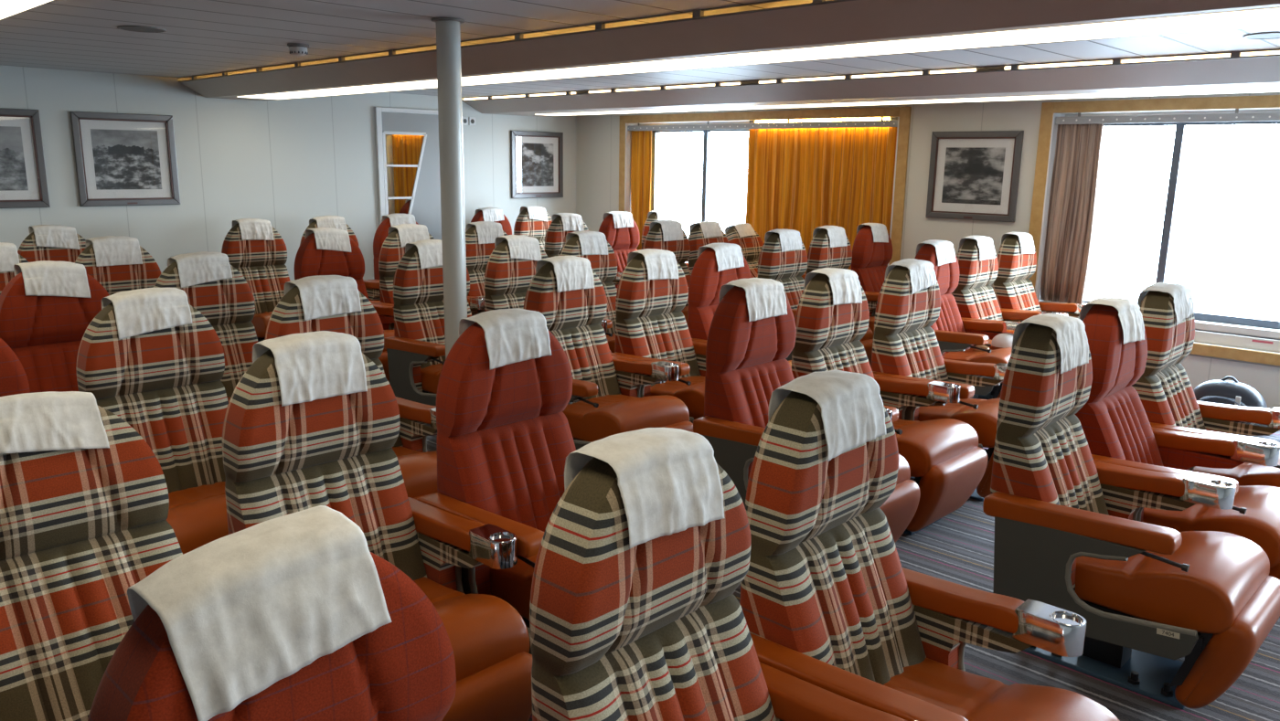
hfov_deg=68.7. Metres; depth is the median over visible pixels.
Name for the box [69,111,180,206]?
framed photograph
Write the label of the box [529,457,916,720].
lounge seat
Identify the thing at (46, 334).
lounge seat
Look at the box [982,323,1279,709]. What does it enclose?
lounge seat
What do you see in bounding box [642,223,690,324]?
lounge seat
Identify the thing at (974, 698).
seat cushion
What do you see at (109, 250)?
headrest cover
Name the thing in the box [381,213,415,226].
headrest cover
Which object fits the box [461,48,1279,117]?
trough
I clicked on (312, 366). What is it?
headrest cover
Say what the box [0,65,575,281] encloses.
wall
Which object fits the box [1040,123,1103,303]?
curtain
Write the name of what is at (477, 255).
lounge seat
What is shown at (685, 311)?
seat cushion
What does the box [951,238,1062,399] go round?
lounge seat
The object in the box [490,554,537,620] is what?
seat cushion
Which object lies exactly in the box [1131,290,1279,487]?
lounge seat
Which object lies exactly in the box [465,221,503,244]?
headrest cover
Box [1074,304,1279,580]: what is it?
lounge seat
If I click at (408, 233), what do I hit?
headrest cover
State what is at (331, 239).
headrest cover
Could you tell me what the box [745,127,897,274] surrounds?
curtain
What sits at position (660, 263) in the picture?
headrest cover
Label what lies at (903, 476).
seat cushion
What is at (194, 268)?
headrest cover
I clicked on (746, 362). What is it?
lounge seat
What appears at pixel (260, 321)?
seat cushion
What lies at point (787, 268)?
lounge seat
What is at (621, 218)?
headrest cover
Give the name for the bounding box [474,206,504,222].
headrest cover
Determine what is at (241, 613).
headrest cover
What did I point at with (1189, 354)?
trim
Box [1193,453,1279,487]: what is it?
seat cushion
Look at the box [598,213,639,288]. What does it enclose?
lounge seat
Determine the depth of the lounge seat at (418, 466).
4.01 m
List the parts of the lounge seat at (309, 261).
backrest, armrest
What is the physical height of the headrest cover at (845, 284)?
0.175 m
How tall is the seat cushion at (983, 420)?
0.204 m
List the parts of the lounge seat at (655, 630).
backrest, armrest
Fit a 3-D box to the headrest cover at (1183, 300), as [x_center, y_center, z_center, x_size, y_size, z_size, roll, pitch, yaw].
[2.376,-0.263,4.217,0.178,0.166,0.264,12,16,43]
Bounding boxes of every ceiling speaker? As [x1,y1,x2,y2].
[117,25,166,32]
[1242,32,1279,39]
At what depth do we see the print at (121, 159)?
7.89 m
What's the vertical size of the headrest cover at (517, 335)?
0.171 m
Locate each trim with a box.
[618,106,911,265]
[624,117,899,266]
[1028,95,1279,365]
[1034,113,1065,302]
[1188,353,1279,367]
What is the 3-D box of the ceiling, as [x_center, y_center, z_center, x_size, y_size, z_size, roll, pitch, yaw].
[0.518,-1.133,2.014,15.550,0.100,12.670,12,17,43]
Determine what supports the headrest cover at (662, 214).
attached to the lounge seat at (653, 217)
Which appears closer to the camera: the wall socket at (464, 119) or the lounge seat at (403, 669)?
the lounge seat at (403, 669)
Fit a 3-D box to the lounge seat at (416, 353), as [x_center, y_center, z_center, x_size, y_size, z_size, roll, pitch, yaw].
[-1.078,-0.117,5.753,0.830,1.176,0.673,12,17,43]
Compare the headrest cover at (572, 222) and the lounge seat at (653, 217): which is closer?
the headrest cover at (572, 222)
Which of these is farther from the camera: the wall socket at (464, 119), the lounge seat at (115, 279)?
the wall socket at (464, 119)
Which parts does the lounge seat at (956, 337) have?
backrest, armrest, panel, recline lever, armrest, cap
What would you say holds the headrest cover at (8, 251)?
attached to the lounge seat at (5, 277)
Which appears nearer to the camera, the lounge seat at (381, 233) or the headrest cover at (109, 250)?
the headrest cover at (109, 250)
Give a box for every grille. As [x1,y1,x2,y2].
[120,27,162,31]
[1246,33,1279,38]
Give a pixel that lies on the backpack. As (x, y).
(1221, 391)
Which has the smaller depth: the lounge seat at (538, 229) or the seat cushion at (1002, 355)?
the seat cushion at (1002, 355)
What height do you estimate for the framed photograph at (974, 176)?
0.745 m
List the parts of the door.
mirror pane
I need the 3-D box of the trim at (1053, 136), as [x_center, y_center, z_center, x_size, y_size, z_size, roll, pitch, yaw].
[4.673,-0.883,6.509,3.630,1.700,0.224,12,17,43]
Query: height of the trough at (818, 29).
0.160 m
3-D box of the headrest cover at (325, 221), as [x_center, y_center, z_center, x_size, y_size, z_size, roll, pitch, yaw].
[-2.704,-1.171,8.112,0.177,0.166,0.264,12,16,43]
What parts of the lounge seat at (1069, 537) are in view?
backrest, armrest, panel, floor plate, armrest, recline lever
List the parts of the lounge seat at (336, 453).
backrest, armrest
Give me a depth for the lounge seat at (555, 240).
8.97 m
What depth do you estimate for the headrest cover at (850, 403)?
2.23 m
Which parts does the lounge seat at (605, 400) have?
backrest, panel, armrest, recline lever, armrest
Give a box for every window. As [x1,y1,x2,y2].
[640,119,897,262]
[1045,109,1279,352]
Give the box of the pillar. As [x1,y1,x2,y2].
[430,17,467,359]
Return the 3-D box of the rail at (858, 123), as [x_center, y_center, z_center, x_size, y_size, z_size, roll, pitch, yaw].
[1.099,-2.426,9.626,3.460,0.088,0.016,12,17,43]
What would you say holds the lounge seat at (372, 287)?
on the floor
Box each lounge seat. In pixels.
[0,254,28,294]
[0,271,109,393]
[0,338,30,396]
[0,405,182,720]
[17,232,85,263]
[74,244,161,295]
[76,302,228,554]
[87,552,456,720]
[153,260,258,402]
[221,223,290,341]
[222,349,532,720]
[264,286,437,500]
[293,233,394,383]
[299,220,380,303]
[367,217,418,281]
[373,228,484,330]
[384,245,471,405]
[416,321,575,633]
[465,224,507,316]
[470,210,511,235]
[484,238,612,353]
[513,208,551,250]
[523,261,693,450]
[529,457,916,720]
[544,215,622,290]
[559,234,617,352]
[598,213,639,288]
[610,253,706,423]
[641,212,689,271]
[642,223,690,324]
[687,224,729,276]
[687,247,792,369]
[693,286,920,543]
[725,225,806,279]
[739,391,1119,720]
[757,232,873,365]
[791,273,987,535]
[806,228,879,339]
[850,224,892,316]
[870,265,1007,501]
[914,244,1020,399]
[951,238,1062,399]
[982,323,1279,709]
[992,234,1086,318]
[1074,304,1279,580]
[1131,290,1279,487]
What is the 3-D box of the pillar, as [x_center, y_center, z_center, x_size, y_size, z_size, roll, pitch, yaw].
[-0.930,-0.480,4.690,0.156,2.335,0.156,12,17,43]
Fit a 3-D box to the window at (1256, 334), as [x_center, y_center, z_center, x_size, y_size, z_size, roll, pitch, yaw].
[4.731,-0.895,6.568,3.630,1.700,0.257,12,17,43]
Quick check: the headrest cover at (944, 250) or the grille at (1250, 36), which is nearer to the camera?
the grille at (1250, 36)
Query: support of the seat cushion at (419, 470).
on the lounge seat at (418, 466)
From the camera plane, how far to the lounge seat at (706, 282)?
5.86 m
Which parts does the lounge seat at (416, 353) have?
panel, armrest, backrest, recline lever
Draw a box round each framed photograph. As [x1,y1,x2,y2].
[0,107,50,208]
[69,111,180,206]
[510,130,563,198]
[925,130,1023,222]
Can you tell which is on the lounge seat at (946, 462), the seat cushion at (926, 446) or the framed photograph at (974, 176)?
the seat cushion at (926, 446)
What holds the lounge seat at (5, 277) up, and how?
on the floor
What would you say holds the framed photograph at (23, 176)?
attached to the wall at (288, 164)
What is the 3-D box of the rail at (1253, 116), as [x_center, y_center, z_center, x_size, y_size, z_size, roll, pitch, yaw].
[4.625,-1.659,6.281,3.600,0.088,0.016,12,17,43]
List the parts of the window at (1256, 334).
sill casing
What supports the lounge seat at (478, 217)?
on the floor
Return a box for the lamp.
[749,117,897,123]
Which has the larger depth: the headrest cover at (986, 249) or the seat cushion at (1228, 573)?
the headrest cover at (986, 249)
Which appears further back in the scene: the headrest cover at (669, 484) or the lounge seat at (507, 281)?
the lounge seat at (507, 281)
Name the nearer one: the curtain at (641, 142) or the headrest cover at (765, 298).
the headrest cover at (765, 298)
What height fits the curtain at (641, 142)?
1.475 m
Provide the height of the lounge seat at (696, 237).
1.143 m
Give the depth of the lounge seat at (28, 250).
6.58 m
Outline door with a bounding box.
[374,106,441,240]
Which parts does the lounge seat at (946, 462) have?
backrest, armrest, recline lever, armrest, floor plate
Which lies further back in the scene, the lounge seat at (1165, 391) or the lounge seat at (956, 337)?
the lounge seat at (956, 337)
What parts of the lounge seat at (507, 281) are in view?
backrest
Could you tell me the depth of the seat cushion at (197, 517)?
3.20 m
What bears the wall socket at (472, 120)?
attached to the wall at (288, 164)
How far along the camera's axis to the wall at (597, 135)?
8.23 m
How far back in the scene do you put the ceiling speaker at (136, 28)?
4.91 m
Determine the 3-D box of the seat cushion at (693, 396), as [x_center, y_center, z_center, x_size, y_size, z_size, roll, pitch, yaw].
[0.327,0.174,5.380,0.650,0.204,0.504,12,17,43]
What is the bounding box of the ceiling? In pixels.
[0,0,1279,97]
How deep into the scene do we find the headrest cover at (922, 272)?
5.03 m
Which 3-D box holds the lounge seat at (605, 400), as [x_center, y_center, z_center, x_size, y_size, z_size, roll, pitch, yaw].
[-0.163,0.083,4.883,0.830,1.176,0.673,12,17,43]
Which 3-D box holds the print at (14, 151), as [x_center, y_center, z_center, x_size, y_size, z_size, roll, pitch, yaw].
[-5.032,-1.555,7.194,0.002,0.490,0.515,12,17,43]
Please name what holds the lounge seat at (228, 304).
on the floor
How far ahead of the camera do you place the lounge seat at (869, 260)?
8.22 m
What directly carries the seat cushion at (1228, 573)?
on the lounge seat at (1069, 537)
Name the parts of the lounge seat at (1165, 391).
backrest, armrest, armrest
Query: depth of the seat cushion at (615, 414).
4.70 m
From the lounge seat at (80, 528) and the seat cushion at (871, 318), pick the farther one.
the seat cushion at (871, 318)
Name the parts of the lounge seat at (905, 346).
backrest, armrest, panel, floor plate, recline lever, armrest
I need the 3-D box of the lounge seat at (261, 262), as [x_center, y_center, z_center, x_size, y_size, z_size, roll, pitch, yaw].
[-2.919,-0.517,7.498,0.831,1.176,0.673,12,17,43]
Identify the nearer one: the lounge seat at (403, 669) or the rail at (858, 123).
the lounge seat at (403, 669)
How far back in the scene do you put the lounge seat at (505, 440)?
3.09 m
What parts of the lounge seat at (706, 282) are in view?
armrest, backrest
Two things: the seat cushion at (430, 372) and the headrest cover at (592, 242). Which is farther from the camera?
the headrest cover at (592, 242)
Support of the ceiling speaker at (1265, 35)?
attached to the ceiling
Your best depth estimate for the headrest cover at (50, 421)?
2.28 m
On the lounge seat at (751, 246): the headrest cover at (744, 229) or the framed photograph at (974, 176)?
the headrest cover at (744, 229)
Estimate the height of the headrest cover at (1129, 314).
0.177 m
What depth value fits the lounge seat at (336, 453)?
2.66 m
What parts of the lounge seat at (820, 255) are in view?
backrest, armrest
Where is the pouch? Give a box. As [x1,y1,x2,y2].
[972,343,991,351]
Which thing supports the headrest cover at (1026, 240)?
attached to the lounge seat at (1013, 289)
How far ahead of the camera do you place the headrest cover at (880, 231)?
8.26 m
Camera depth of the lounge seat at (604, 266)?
6.90 m
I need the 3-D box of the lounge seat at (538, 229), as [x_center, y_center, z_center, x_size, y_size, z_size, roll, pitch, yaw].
[-0.946,-1.094,10.350,0.844,1.173,0.673,12,17,43]
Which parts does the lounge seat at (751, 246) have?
backrest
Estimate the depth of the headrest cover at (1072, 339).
3.21 m
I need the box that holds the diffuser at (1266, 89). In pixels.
[535,86,1279,116]
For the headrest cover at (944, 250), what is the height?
0.164 m
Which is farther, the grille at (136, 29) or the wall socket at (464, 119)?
the wall socket at (464, 119)
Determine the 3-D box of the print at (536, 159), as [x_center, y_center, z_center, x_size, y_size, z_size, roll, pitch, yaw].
[-1.212,-2.309,11.036,0.495,0.495,0.003,-11,17,-44]
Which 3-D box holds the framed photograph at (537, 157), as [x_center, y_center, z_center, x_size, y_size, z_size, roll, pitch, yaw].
[-1.208,-2.308,11.032,0.765,0.765,0.032,-11,17,-44]
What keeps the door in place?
in the wall at (288, 164)
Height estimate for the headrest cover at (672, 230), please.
0.179 m
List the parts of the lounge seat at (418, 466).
backrest, armrest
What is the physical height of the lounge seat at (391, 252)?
1.175 m
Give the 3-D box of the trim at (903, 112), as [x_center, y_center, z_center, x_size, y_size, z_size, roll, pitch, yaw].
[1.078,-1.636,9.785,3.690,1.870,0.022,12,17,43]
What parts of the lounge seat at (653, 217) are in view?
backrest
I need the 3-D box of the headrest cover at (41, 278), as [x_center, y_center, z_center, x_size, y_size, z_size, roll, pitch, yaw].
[-2.779,-0.380,4.425,0.179,0.178,0.267,12,17,43]
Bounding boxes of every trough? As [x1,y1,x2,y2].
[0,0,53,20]
[177,0,1279,101]
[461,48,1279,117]
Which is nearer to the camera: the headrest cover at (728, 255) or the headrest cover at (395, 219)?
the headrest cover at (728, 255)
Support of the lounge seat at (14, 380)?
on the floor
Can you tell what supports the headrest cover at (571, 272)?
attached to the lounge seat at (605, 400)
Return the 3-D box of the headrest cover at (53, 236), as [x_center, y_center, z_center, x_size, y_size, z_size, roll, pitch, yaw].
[-4.168,-0.876,6.654,0.181,0.178,0.266,12,16,43]
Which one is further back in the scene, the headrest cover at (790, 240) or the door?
the door
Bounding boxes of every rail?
[627,117,897,130]
[1055,108,1279,124]
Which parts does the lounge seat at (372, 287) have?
backrest, armrest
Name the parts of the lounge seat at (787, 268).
backrest, panel, armrest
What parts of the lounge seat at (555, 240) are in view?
backrest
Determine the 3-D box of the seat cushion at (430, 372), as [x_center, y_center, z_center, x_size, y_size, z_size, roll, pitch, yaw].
[-1.061,0.070,5.772,0.650,0.204,0.504,12,17,43]
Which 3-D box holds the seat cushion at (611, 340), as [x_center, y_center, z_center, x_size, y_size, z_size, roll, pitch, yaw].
[-0.131,-0.121,6.734,0.650,0.204,0.504,12,17,43]
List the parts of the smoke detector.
mounting plate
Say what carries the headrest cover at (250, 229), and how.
attached to the lounge seat at (261, 262)
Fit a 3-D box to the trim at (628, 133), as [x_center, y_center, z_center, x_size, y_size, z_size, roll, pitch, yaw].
[1.147,-1.650,9.854,3.490,1.700,0.224,12,17,43]
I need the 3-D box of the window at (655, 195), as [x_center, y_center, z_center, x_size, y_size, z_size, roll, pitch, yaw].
[1.206,-1.662,9.914,3.490,1.700,0.255,12,17,43]
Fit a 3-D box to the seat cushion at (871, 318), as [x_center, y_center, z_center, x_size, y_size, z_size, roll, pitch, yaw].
[1.855,-0.302,7.724,0.650,0.204,0.504,12,17,43]
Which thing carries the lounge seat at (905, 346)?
on the floor
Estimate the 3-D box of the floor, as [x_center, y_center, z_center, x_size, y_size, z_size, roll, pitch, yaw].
[0.482,1.249,2.522,15.550,0.100,12.670,12,17,43]
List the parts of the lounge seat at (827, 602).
backrest, armrest, armrest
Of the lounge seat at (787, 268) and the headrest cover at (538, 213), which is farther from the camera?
the headrest cover at (538, 213)
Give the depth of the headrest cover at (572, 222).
9.04 m
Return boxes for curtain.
[630,130,651,250]
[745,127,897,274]
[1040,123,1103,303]
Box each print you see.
[0,126,28,191]
[90,128,161,190]
[520,142,554,186]
[941,147,1005,205]
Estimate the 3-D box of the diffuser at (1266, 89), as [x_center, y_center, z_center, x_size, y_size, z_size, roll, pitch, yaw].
[3.206,-1.820,6.416,11.898,0.007,0.300,12,17,43]
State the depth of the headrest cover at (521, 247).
6.29 m
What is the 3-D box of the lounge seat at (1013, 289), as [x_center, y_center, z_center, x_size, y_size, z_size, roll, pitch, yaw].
[3.241,-0.381,7.301,0.831,1.175,0.673,12,17,43]
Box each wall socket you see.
[462,117,468,125]
[469,117,475,125]
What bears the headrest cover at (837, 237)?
attached to the lounge seat at (820, 255)
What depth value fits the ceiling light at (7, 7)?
3.18 m
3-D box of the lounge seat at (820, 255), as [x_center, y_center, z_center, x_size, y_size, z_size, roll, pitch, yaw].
[1.836,-0.489,7.708,0.837,1.174,0.673,12,17,43]
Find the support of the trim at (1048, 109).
attached to the wall at (597, 135)
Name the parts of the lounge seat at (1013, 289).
backrest, armrest, armrest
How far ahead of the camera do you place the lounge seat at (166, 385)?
3.56 m
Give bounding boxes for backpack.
[1193,375,1267,436]
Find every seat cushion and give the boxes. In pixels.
[166,481,228,554]
[251,311,272,338]
[382,330,394,351]
[391,446,437,498]
[413,576,529,682]
[420,362,443,394]
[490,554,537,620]
[562,394,689,442]
[606,333,615,352]
[650,375,704,419]
[681,306,688,324]
[859,327,873,341]
[868,316,874,339]
[883,658,1119,720]
[892,418,978,477]
[896,453,910,484]
[918,397,1000,447]
[944,347,1012,383]
[987,340,1002,350]
[1075,531,1269,634]
[1142,485,1279,567]
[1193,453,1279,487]
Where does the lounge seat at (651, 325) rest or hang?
on the floor
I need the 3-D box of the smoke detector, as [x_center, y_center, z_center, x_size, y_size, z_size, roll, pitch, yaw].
[-2.021,-1.839,5.538,0.124,0.064,0.124,12,17,43]
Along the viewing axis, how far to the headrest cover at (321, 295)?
3.96 m
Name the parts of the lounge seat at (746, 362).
armrest, panel, backrest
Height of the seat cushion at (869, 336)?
0.204 m
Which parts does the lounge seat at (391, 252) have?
armrest, backrest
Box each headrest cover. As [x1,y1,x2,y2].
[0,242,19,272]
[0,391,109,454]
[13,260,90,298]
[28,224,79,249]
[85,235,142,266]
[101,288,191,340]
[126,505,391,720]
[167,251,232,287]
[232,218,273,240]
[252,330,367,406]
[283,275,361,320]
[305,227,351,252]
[309,215,347,231]
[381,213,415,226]
[388,224,429,247]
[405,239,442,268]
[458,308,551,370]
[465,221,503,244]
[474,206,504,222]
[494,234,541,261]
[519,205,547,221]
[535,256,594,292]
[551,213,583,231]
[564,427,724,548]
[565,230,607,255]
[603,211,633,228]
[627,248,678,279]
[647,209,675,221]
[649,220,683,241]
[689,221,723,238]
[697,243,744,271]
[719,277,787,322]
[724,223,756,237]
[764,228,802,252]
[768,369,886,461]
[803,267,862,305]
[812,225,847,247]
[856,223,888,242]
[884,258,936,294]
[915,239,955,266]
[958,234,995,260]
[1000,231,1034,254]
[1011,313,1088,373]
[1078,297,1144,344]
[1137,282,1194,326]
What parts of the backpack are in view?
carry handle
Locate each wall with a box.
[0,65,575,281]
[576,91,1279,409]
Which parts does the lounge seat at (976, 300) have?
backrest, floor plate, armrest, armrest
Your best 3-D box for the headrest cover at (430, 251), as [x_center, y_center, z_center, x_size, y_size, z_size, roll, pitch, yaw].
[-1.313,-0.673,5.875,0.176,0.167,0.264,13,17,43]
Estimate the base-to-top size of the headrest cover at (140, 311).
0.166 m
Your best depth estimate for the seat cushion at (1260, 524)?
3.39 m
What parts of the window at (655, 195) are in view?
frame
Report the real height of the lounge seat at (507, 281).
1.176 m
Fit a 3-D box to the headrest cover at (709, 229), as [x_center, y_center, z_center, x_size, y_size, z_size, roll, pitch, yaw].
[0.623,-1.234,8.766,0.195,0.148,0.275,12,17,43]
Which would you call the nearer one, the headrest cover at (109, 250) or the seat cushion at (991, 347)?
the headrest cover at (109, 250)
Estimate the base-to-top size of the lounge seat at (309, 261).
1.175 m
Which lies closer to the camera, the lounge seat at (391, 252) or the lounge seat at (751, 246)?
the lounge seat at (391, 252)
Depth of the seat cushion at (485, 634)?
2.50 m
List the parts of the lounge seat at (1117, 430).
backrest, armrest, armrest, recline lever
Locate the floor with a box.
[394,395,1279,720]
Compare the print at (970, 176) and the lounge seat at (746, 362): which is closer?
the lounge seat at (746, 362)
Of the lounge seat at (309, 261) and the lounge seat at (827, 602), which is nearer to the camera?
the lounge seat at (827, 602)
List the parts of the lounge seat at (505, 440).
panel, armrest, backrest, recline lever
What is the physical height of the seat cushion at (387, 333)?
0.204 m
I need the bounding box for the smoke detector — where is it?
[287,42,309,55]
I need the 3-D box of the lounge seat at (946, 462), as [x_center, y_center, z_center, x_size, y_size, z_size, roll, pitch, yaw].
[1.201,0.184,4.511,0.836,1.174,0.673,12,17,43]

